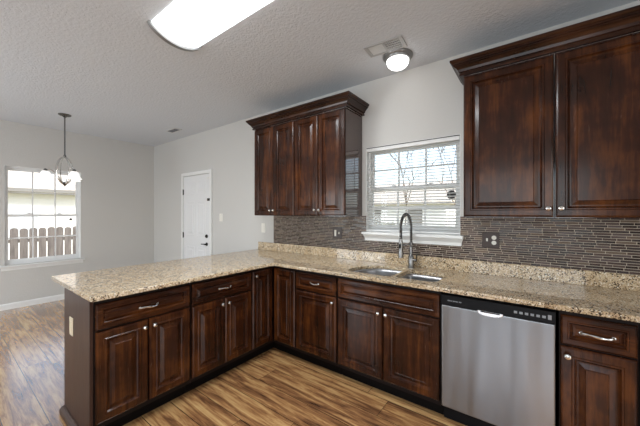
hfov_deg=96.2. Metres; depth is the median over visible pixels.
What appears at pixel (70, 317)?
wall outlet
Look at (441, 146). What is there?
bare tree
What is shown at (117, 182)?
wall
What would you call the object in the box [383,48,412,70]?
dome ceiling light
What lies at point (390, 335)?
base cabinet
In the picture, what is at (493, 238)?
receptacle
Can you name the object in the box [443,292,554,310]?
control panel
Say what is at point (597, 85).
upper cabinet
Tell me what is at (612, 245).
backsplash
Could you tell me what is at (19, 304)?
baseboard
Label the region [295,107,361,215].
upper cabinet
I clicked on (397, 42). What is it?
ceiling vent
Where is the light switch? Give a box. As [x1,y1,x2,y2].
[333,227,341,238]
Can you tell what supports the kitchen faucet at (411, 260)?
on the countertop
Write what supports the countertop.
on the base cabinet at (273, 288)
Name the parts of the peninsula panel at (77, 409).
moulding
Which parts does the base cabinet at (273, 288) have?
door, door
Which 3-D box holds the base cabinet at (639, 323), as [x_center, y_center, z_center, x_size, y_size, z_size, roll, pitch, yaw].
[1.926,0.963,1.437,0.548,0.884,0.636,0,0,37]
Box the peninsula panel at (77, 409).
[59,287,92,425]
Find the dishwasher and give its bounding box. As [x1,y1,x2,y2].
[441,292,555,425]
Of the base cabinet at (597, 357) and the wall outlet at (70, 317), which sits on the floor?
the base cabinet at (597, 357)
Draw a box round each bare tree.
[385,147,446,224]
[424,146,455,225]
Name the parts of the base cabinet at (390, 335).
door, false drawer, door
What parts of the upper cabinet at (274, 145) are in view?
door, door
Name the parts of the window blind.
ladder cord, rail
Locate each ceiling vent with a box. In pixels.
[165,128,181,132]
[363,35,406,57]
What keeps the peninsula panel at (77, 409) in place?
on the floor
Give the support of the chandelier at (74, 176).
hanging from the ceiling
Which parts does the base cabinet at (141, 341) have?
door, drawer, pull handle, door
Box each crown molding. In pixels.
[246,91,368,130]
[450,5,639,85]
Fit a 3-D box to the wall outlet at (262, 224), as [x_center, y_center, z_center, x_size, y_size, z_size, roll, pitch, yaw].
[-0.763,0.200,3.862,0.074,0.125,0.008,0,0,37]
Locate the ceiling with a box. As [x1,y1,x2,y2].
[0,0,637,145]
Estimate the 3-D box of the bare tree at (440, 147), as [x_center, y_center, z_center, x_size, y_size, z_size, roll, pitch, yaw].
[3.775,-1.071,13.352,2.633,5.956,3.916,0,0,-16]
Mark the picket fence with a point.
(69, 241)
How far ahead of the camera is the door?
4.80 m
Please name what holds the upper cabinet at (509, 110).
attached to the wall at (426, 101)
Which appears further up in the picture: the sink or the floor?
the sink
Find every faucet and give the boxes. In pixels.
[398,213,416,267]
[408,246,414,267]
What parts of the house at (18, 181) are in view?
pane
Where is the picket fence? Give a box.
[8,226,75,259]
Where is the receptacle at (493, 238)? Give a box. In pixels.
[491,236,495,244]
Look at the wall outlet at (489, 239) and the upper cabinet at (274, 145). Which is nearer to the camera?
the wall outlet at (489, 239)
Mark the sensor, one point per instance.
(452, 194)
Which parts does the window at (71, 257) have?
sash, sash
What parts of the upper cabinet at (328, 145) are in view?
door, door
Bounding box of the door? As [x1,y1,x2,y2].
[181,169,212,258]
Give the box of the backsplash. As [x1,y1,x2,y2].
[274,216,639,274]
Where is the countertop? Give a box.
[51,242,639,322]
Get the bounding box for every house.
[8,170,75,259]
[375,181,455,225]
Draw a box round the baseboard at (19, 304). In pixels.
[0,294,63,310]
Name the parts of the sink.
bowl, bowl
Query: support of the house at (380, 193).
on the ground
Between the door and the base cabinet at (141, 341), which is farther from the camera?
the door
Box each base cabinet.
[93,283,189,425]
[185,270,250,392]
[246,266,300,361]
[296,269,342,374]
[338,276,443,414]
[555,310,638,425]
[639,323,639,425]
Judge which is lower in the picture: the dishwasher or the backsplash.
the dishwasher
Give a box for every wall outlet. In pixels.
[69,316,72,335]
[261,223,264,232]
[482,232,498,247]
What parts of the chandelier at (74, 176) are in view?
lamp shade, rod, lamp shade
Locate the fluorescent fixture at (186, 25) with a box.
[146,0,272,51]
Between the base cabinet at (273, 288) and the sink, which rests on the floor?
the base cabinet at (273, 288)
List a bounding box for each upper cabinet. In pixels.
[255,120,294,215]
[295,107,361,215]
[464,54,553,217]
[554,32,639,217]
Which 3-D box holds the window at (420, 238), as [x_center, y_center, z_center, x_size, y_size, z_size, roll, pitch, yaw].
[0.846,-0.194,2.705,0.939,0.943,0.168,0,0,37]
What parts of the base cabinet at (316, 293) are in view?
drawer, door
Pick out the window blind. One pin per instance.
(427, 142)
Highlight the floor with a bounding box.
[0,299,555,425]
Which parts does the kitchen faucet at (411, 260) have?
support arm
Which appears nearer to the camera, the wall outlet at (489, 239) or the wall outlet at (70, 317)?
the wall outlet at (70, 317)
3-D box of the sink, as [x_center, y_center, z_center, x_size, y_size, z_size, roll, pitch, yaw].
[0.634,0.623,2.398,0.750,0.204,0.405,0,0,37]
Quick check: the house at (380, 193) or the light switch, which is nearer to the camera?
the light switch
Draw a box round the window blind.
[366,135,459,233]
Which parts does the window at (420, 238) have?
sash, sash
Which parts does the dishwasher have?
control panel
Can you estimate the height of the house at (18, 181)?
5.200 m
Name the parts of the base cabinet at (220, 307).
door, drawer, door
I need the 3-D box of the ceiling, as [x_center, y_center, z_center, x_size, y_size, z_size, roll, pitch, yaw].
[-1.372,-1.400,1.206,8.920,0.120,5.280,0,0,37]
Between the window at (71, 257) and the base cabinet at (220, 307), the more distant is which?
the window at (71, 257)
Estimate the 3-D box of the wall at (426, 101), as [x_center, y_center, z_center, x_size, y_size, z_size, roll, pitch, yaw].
[0.161,0.033,3.269,8.920,2.745,0.140,0,0,37]
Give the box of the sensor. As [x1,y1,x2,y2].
[447,190,455,198]
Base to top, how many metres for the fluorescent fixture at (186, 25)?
0.088 m
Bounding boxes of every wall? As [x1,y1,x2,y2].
[0,120,153,304]
[154,0,639,261]
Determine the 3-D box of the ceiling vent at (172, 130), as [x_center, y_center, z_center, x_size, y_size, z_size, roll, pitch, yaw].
[-2.369,-1.335,4.643,0.300,0.010,0.120,0,0,37]
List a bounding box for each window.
[0,165,84,270]
[361,134,463,245]
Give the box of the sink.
[353,269,441,281]
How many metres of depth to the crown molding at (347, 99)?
2.90 m
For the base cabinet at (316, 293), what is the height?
0.884 m
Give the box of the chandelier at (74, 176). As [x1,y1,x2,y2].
[37,113,81,186]
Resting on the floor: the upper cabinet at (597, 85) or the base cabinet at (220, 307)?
the base cabinet at (220, 307)
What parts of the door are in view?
panel, panel, panel, panel, panel, panel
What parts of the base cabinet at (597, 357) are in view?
knob, pull handle, drawer, door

